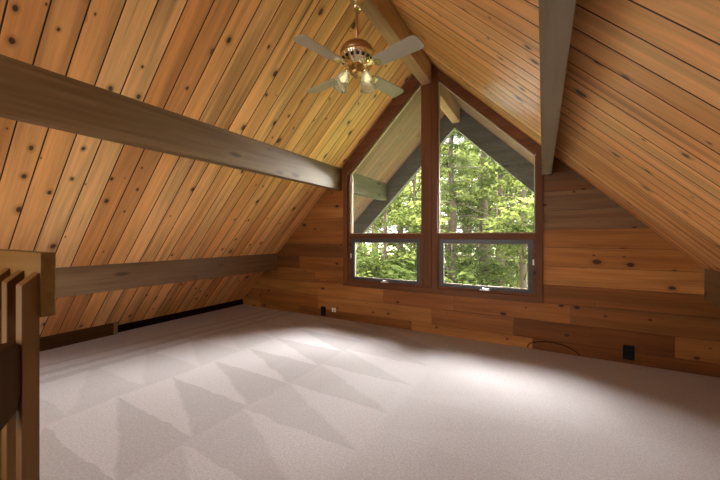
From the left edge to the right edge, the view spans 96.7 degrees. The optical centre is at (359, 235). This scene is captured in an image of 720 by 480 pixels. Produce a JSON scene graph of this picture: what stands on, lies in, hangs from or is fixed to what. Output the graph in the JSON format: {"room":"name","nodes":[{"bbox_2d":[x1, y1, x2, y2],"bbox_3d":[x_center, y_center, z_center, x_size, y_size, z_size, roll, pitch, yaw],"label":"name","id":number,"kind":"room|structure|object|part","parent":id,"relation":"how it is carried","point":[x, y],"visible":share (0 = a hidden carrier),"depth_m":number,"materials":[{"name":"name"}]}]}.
{"room":"attic loft","nodes":[
{"label":"attic loft","id":0,"kind":"room"},
{"bbox_2d":[40,323,113,351],"bbox_3d":[-3.010,1.014,2.965,0.020,0.133,1.240,0,0,30],"label":"wall","id":1,"kind":"structure","parent":0,"point":[86,334],"depth_m":3.21,"materials":[{"name":"brown wood"}]},
{"bbox_2d":[114,321,117,334],"bbox_3d":[-2.691,1.010,3.517,0.026,0.139,0.035,0,0,30],"label":"trim","id":2,"kind":"structure","parent":1,"relation":"attached to","point":[115,323],"depth_m":3.51,"materials":[{"name":"brown wood"}]},
{"bbox_2d":[118,299,242,331],"bbox_3d":[-2.296,1.038,4.315,0.020,0.083,1.743,0,0,30],"label":"wall","id":3,"kind":"structure","parent":0,"point":[142,323],"depth_m":4.14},
{"bbox_2d":[0,0,412,336],"bbox_3d":[-2.307,-0.427,1.439,3.140,3.140,6.789,0,0,30],"label":"ceiling","id":4,"kind":"structure","parent":0,"point":[236,66],"depth_m":2.44,"materials":[{"name":"brown wood"}]},
{"bbox_2d":[56,253,277,297],"bbox_3d":[-2.960,0.375,1.737,0.095,0.244,6.878,0,0,30],"label":"ceiling beam","id":5,"kind":"structure","parent":4,"relation":"attached to","point":[77,280],"depth_m":3.18,"materials":[{"name":"brown wood"}]},
{"bbox_2d":[0,54,341,190],"bbox_3d":[-1.982,-0.733,1.178,0.095,0.281,6.878,0,0,30],"label":"ceiling beam","id":6,"kind":"structure","parent":4,"relation":"attached to","point":[31,94],"depth_m":2.03,"materials":[{"name":"brown wood"}]},
{"bbox_2d":[40,304,719,479],"bbox_3d":[-0.952,1.140,0.601,6.150,0.120,6.898,0,0,30],"label":"floor","id":7,"kind":"structure","parent":0,"point":[239,392],"depth_m":1.99,"materials":[{"name":"carpet"}]},
{"bbox_2d":[527,341,579,355],"bbox_3d":[1.787,1.029,2.966,0.421,0.094,0.028,0,0,30],"label":"cable","id":8,"kind":"object","parent":7,"relation":"on","point":[537,341],"visible":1,"depth_m":2.96,"materials":[{"name":"black rubber"}]},
{"bbox_2d":[243,156,719,377],"bbox_3d":[0.760,0.134,3.641,6.365,2.132,0.120,0,0,30],"label":"wall","id":9,"kind":"structure","parent":0,"point":[595,310],"depth_m":2.91,"materials":[{"name":"brown wood"}]},
{"bbox_2d":[321,306,325,315],"bbox_3d":[-0.493,1.005,4.281,0.078,0.122,0.012,0,0,30],"label":"wall outlet","id":10,"kind":"object","parent":9,"relation":"attached to","point":[323,309],"visible":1,"depth_m":4.28,"materials":[{"name":"black plastic"}]},
{"bbox_2d":[343,161,348,280],"bbox_3d":[-0.179,-0.192,4.113,0.062,1.536,0.052,0,0,30],"label":"trim","id":11,"kind":"structure","parent":9,"relation":"attached to","point":[345,176],"depth_m":4.09,"materials":[{"name":"brown wood"}]},
{"bbox_2d":[347,75,430,287],"bbox_3d":[0.335,-0.696,3.847,1.094,2.564,0.124,0,0,30],"label":"window","id":12,"kind":"structure","parent":9,"relation":"in","point":[354,238],"depth_m":3.76,"materials":[{"name":"brown wood"}]},
{"bbox_3d":[0.299,0.293,3.877,0.915,0.519,0.048,0,0,30],"label":"sash","id":13,"kind":"part","parent":12,"relation":"part of","materials":[{"name":"glass"}]},
{"bbox_2d":[343,281,542,303],"bbox_3d":[0.761,0.607,3.576,2.228,0.062,0.052,0,0,30],"label":"trim","id":14,"kind":"structure","parent":9,"relation":"attached to","point":[485,295],"depth_m":3.43,"materials":[{"name":"brown wood"}]},
{"bbox_2d":[421,65,535,295],"bbox_3d":[1.206,-0.696,3.349,1.148,2.564,0.124,0,0,30],"label":"window","id":15,"kind":"structure","parent":9,"relation":"in","point":[524,238],"depth_m":3.42,"materials":[{"name":"brown wood"}]},
{"bbox_3d":[1.279,0.293,3.317,0.909,0.519,0.048,0,0,30],"label":"sash","id":16,"kind":"part","parent":15,"relation":"part of","materials":[{"name":"glass"}]},
{"bbox_2d":[536,142,542,296],"bbox_3d":[1.704,-0.155,3.037,0.056,1.463,0.052,0,0,30],"label":"trim","id":17,"kind":"structure","parent":9,"relation":"attached to","point":[539,177],"depth_m":3.02,"materials":[{"name":"brown wood"}]},
{"bbox_2d":[623,345,634,360],"bbox_3d":[2.268,0.985,2.702,0.078,0.122,0.012,0,0,30],"label":"wall outlet","id":18,"kind":"object","parent":9,"relation":"attached to","point":[628,351],"visible":1,"depth_m":2.70,"materials":[{"name":"black plastic"}]},
{"bbox_2d":[391,0,719,270],"bbox_3d":[0.418,-0.427,-0.120,3.140,3.140,6.789,0,0,30],"label":"ceiling","id":19,"kind":"structure","parent":0,"point":[639,121],"depth_m":1.49,"materials":[{"name":"brown wood"}]},
{"bbox_2d":[361,0,431,84],"bbox_3d":[-0.961,-1.834,0.580,0.112,0.299,6.853,0,0,30],"label":"ridge beam","id":20,"kind":"structure","parent":19,"relation":"attached to","point":[382,14],"depth_m":2.70,"materials":[{"name":"brown wood"}]},
{"bbox_2d":[293,0,423,105],"bbox_3d":[-0.022,-1.291,2.230,0.782,0.786,0.782,0,0,-3],"label":"ceiling fan","id":21,"kind":"object","parent":20,"relation":"hanging from","point":[356,54],"visible":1,"depth_m":2.15,"materials":[{"name":"gold metal"}]},
{"bbox_3d":[-0.250,-1.153,1.979,0.124,0.006,0.348,15,10,41],"label":"blade","id":22,"kind":"part","parent":21,"relation":"part of","materials":[{"name":"grey wood"}]},
{"bbox_3d":[-0.273,-1.153,2.458,0.348,0.006,0.124,0,11,42],"label":"blade","id":23,"kind":"part","parent":21,"relation":"part of","materials":[{"name":"grey wood"}]},
{"bbox_3d":[-0.142,-1.066,2.203,0.126,0.147,0.125,0,0,30],"label":"lamp shade","id":24,"kind":"part","parent":21,"relation":"part of","materials":[{"name":"clear glass"}]},
{"bbox_3d":[0.061,-1.065,2.197,0.126,0.136,0.122,0,0,30],"label":"lamp shade","id":25,"kind":"part","parent":21,"relation":"part of","materials":[{"name":"clear glass"}]},
{"bbox_3d":[0.206,-1.153,2.481,0.124,0.006,0.348,-15,-10,41],"label":"blade","id":26,"kind":"part","parent":21,"relation":"part of","materials":[{"name":"grey wood"}]},
{"bbox_3d":[0.229,-1.153,2.002,0.348,0.006,0.124,0,-11,42],"label":"blade","id":27,"kind":"part","parent":21,"relation":"part of","materials":[{"name":"grey wood"}]},
{"bbox_2d":[539,0,575,174],"bbox_3d":[0.040,-0.710,0.009,0.080,0.271,6.855,0,0,30],"label":"ceiling beam","id":28,"kind":"structure","parent":19,"relation":"attached to","point":[556,17],"depth_m":1.06,"materials":[{"name":"wood"}]},
{"bbox_2d":[704,268,719,305],"bbox_3d":[1.003,0.373,-0.529,0.095,0.247,6.878,0,0,30],"label":"ceiling beam","id":29,"kind":"structure","parent":19,"relation":"attached to","point":[711,277],"depth_m":2.36,"materials":[{"name":"brown wood"}]},
{"label":"outside","id":30,"kind":"structure","parent":0,"visible":0},
{"bbox_2d":[356,244,508,285],"bbox_3d":[4.453,2.999,38.003,90.000,2.304,60.000,0,0,30],"label":"ground","id":31,"kind":"structure","parent":30,"point":[391,248],"depth_m":58.93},
{"bbox_2d":[356,243,380,263],"bbox_3d":[-0.865,-1.022,17.128,5.012,10.207,4.403,0,0,25],"label":"evergreen tree","id":32,"kind":"object","parent":31,"relation":"on","point":[356,243],"visible":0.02,"depth_m":16.32,"materials":[{"name":"green plant"}]},
{"bbox_2d":[356,184,410,253],"bbox_3d":[-0.197,-2.206,24.096,8.294,12.584,6.919,0,0,-22],"label":"leafy tree","id":33,"kind":"object","parent":31,"relation":"on","point":[409,184],"visible":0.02,"depth_m":23.93,"materials":[{"name":"green plant"}]},
{"bbox_2d":[356,247,415,280],"bbox_3d":[0.491,2.196,9.456,5.460,3.725,4.978,0,0,43],"label":"shrub","id":34,"kind":"object","parent":31,"relation":"on","point":[392,274],"visible":0.09,"depth_m":9.29,"materials":[{"name":"green plant"}]},
{"bbox_2d":[368,224,407,250],"bbox_3d":[0.892,-2.796,26.645,5.833,13.753,6.221,0,0,-39],"label":"evergreen tree","id":35,"kind":"object","parent":31,"relation":"on","point":[373,224],"visible":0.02,"depth_m":26.74,"materials":[{"name":"green plant"}]},
{"bbox_2d":[356,192,420,260],"bbox_3d":[-0.278,-0.514,13.978,6.061,9.196,5.056,0,0,-42],"label":"leafy tree","id":36,"kind":"object","parent":31,"relation":"on","point":[402,194],"visible":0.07,"depth_m":13.56,"materials":[{"name":"green plant"}]},
{"bbox_2d":[366,191,420,253],"bbox_3d":[2.429,-1.531,18.536,5.440,11.226,4.924,0,0,-37],"label":"evergreen tree","id":37,"kind":"object","parent":31,"relation":"on","point":[399,230],"visible":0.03,"depth_m":18.68,"materials":[{"name":"green plant"}]},
{"bbox_2d":[356,188,454,277],"bbox_3d":[0.719,0.493,10.349,4.467,7.176,4.398,0,0,1],"label":"leafy tree","id":38,"kind":"object","parent":31,"relation":"on","point":[387,220],"visible":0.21,"depth_m":9.81,"materials":[{"name":"green plant"}]},
{"bbox_2d":[374,145,469,275],"bbox_3d":[2.229,-0.272,13.850,5.742,8.712,4.790,0,0,-28],"label":"leafy tree","id":39,"kind":"object","parent":31,"relation":"on","point":[415,185],"visible":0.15,"depth_m":13.33,"materials":[{"name":"green plant"}]},
{"bbox_2d":[393,143,454,251],"bbox_3d":[4.889,-1.970,21.100,5.475,12.103,5.133,0,0,-23],"label":"evergreen tree","id":40,"kind":"object","parent":31,"relation":"on","point":[444,153],"visible":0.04,"depth_m":21.06,"materials":[{"name":"green plant"}]},
{"bbox_2d":[356,243,493,285],"bbox_3d":[1.714,2.081,11.534,5.801,3.957,5.289,0,0,-20],"label":"shrub","id":41,"kind":"object","parent":31,"relation":"on","point":[471,273],"visible":0.16,"depth_m":10.77,"materials":[{"name":"green plant"}]},
{"bbox_2d":[403,155,458,231],"bbox_3d":[5.475,-3.278,27.564,9.162,14.719,9.021,0,0,44],"label":"leafy tree","id":42,"kind":"object","parent":31,"relation":"on","point":[444,164],"visible":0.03,"depth_m":25.30,"materials":[{"name":"green plant"}]},
{"bbox_2d":[402,137,496,249],"bbox_3d":[7.215,-2.690,26.207,8.932,13.552,7.451,0,0,18],"label":"leafy tree","id":43,"kind":"object","parent":31,"relation":"on","point":[449,137],"visible":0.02,"depth_m":25.87,"materials":[{"name":"green plant"}]},
{"bbox_2d":[414,130,505,285],"bbox_3d":[3.604,-0.766,13.226,4.253,9.695,4.698,0,0,39],"label":"evergreen tree","id":44,"kind":"object","parent":31,"relation":"on","point":[451,251],"visible":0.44,"depth_m":12.80,"materials":[{"name":"green plant"}]},
{"bbox_2d":[440,136,493,279],"bbox_3d":[8.017,-2.521,22.724,5.600,13.203,5.972,0,0,9],"label":"evergreen tree","id":45,"kind":"object","parent":31,"relation":"on","point":[465,138],"visible":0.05,"depth_m":22.64,"materials":[{"name":"green plant"}]},
{"bbox_2d":[444,250,513,287],"bbox_3d":[4.154,2.311,13.761,5.119,3.492,4.667,0,0,-33],"label":"shrub","id":46,"kind":"object","parent":31,"relation":"on","point":[483,264],"visible":0.14,"depth_m":12.82,"materials":[{"name":"green plant"}]},
{"bbox_2d":[440,145,518,261],"bbox_3d":[6.715,-0.756,19.733,5.322,9.680,6.380,0,0,-6],"label":"leafy tree","id":47,"kind":"object","parent":31,"relation":"on","point":[457,152],"visible":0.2,"depth_m":19.32,"materials":[{"name":"green plant"}]},
{"bbox_2d":[440,139,520,285],"bbox_3d":[4.851,-1.421,13.592,4.667,11.003,4.977,0,0,13],"label":"evergreen tree","id":48,"kind":"object","parent":31,"relation":"on","point":[474,148],"visible":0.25,"depth_m":13.36,"materials":[{"name":"green plant"}]},
{"bbox_2d":[441,155,533,288],"bbox_3d":[5.553,-0.289,10.850,5.440,8.739,5.356,0,0,-14],"label":"leafy tree","id":49,"kind":"object","parent":31,"relation":"on","point":[526,210],"visible":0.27,"depth_m":10.70,"materials":[{"name":"green plant"}]},
{"bbox_2d":[460,252,515,286],"bbox_3d":[6.865,2.482,18.249,4.200,3.143,4.607,0,0,-1],"label":"shrub","id":50,"kind":"object","parent":31,"relation":"on","point":[507,283],"visible":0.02,"depth_m":17.79,"materials":[{"name":"green plant"}]},
{"bbox_2d":[456,155,533,287],"bbox_3d":[10.051,-1.898,21.756,7.330,11.959,7.444,0,0,-21],"label":"leafy tree","id":51,"kind":"object","parent":31,"relation":"on","point":[470,155],"visible":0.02,"depth_m":21.57,"materials":[{"name":"green plant"}]},
{"bbox_2d":[459,153,533,286],"bbox_3d":[6.688,-1.277,15.373,5.263,10.718,4.623,0,0,-9],"label":"evergreen tree","id":52,"kind":"object","parent":31,"relation":"on","point":[499,177],"visible":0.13,"depth_m":15.04,"materials":[{"name":"green plant"}]},
{"bbox_2d":[473,252,526,287],"bbox_3d":[8.973,2.311,20.133,4.667,3.492,5.119,0,0,19],"label":"shrub","id":53,"kind":"object","parent":31,"relation":"on","point":[512,260],"visible":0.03,"depth_m":19.09,"materials":[{"name":"green plant"}]},
{"bbox_2d":[470,169,533,231],"bbox_3d":[9.494,-1.668,16.388,7.048,11.499,7.158,0,0,5],"label":"leafy tree","id":54,"kind":"object","parent":31,"relation":"on","point":[494,205],"visible":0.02,"depth_m":17.44,"materials":[{"name":"green plant"}]},
{"bbox_2d":[494,177,533,262],"bbox_3d":[8.702,-1.421,14.962,4.667,11.003,4.977,0,0,-19],"label":"evergreen tree","id":55,"kind":"object","parent":31,"relation":"on","point":[512,177],"visible":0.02,"depth_m":15.36,"materials":[{"name":"green plant"}]},
{"bbox_2d":[494,186,533,286],"bbox_3d":[11.527,-2.551,23.626,6.429,13.267,5.820,0,0,-40],"label":"evergreen tree","id":56,"kind":"object","parent":31,"relation":"on","point":[519,283],"visible":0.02,"depth_m":23.04,"materials":[{"name":"green plant"}]},
{"bbox_3d":[-0.668,-0.539,1.143,6.291,3.345,8.520,0,0,30],"label":"roof","id":57,"kind":"structure","parent":0,"visible":0},
{"bbox_2d":[354,90,444,221],"bbox_3d":[-0.269,-0.427,5.003,3.140,3.140,1.422,0,0,30],"label":"soffit","id":58,"kind":"structure","parent":57,"relation":"attached to","point":[402,139],"depth_m":4.62,"materials":[{"name":"beige wood"}]},
{"bbox_2d":[353,173,386,200],"bbox_3d":[0.097,-0.733,4.813,0.095,0.281,1.236,0,0,30],"label":"beam","id":59,"kind":"structure","parent":58,"relation":"attached to","point":[364,186],"depth_m":4.80,"materials":[{"name":"wood"}]},
{"bbox_2d":[354,115,455,232],"bbox_3d":[0.173,-0.351,5.535,2.900,3.262,0.090,0,0,30],"label":"rafter","id":60,"kind":"object","parent":58,"relation":"attached to","point":[411,167],"visible":0.43,"depth_m":5.23,"materials":[{"name":"grey wood"}]},
{"bbox_2d":[450,92,678,249],"bbox_3d":[2.456,-0.427,3.444,3.140,3.140,1.422,0,0,30],"label":"soffit","id":61,"kind":"structure","parent":57,"relation":"attached to","point":[462,105],"depth_m":4.20,"materials":[{"name":"beige wood"}]},
{"bbox_2d":[440,84,459,122],"bbox_3d":[1.124,-1.834,4.226,0.112,0.299,1.236,0,0,30],"label":"beam","id":62,"kind":"structure","parent":61,"relation":"attached to","point":[449,106],"depth_m":4.29,"materials":[{"name":"brown wood"}]},
{"bbox_2d":[454,108,533,192],"bbox_3d":[2.691,-0.351,4.096,2.900,3.262,0.090,0,0,30],"label":"rafter","id":63,"kind":"object","parent":61,"relation":"attached to","point":[520,168],"visible":0.22,"depth_m":4.49,"materials":[{"name":"grey wood"}]},
{"bbox_3d":[-3.252,2.280,0.166,3.090,2.800,3.860,0,0,30],"label":"wall","id":64,"kind":"structure","parent":0,"visible":0},
{"bbox_2d":[0,249,55,479],"bbox_3d":[-1.996,0.742,1.544,2.202,1.376,0.140,0,0,30],"label":"stair railing","id":65,"kind":"object","parent":64,"relation":"attached to","point":[27,278],"visible":1,"depth_m":1.02,"materials":[{"name":"brown wood"}]},
{"bbox_3d":[-1.970,0.158,1.589,2.202,0.208,0.038,0,0,30],"label":"rail","id":66,"kind":"part","parent":65,"relation":"part of","materials":[{"name":"brown wood"}]}
]}

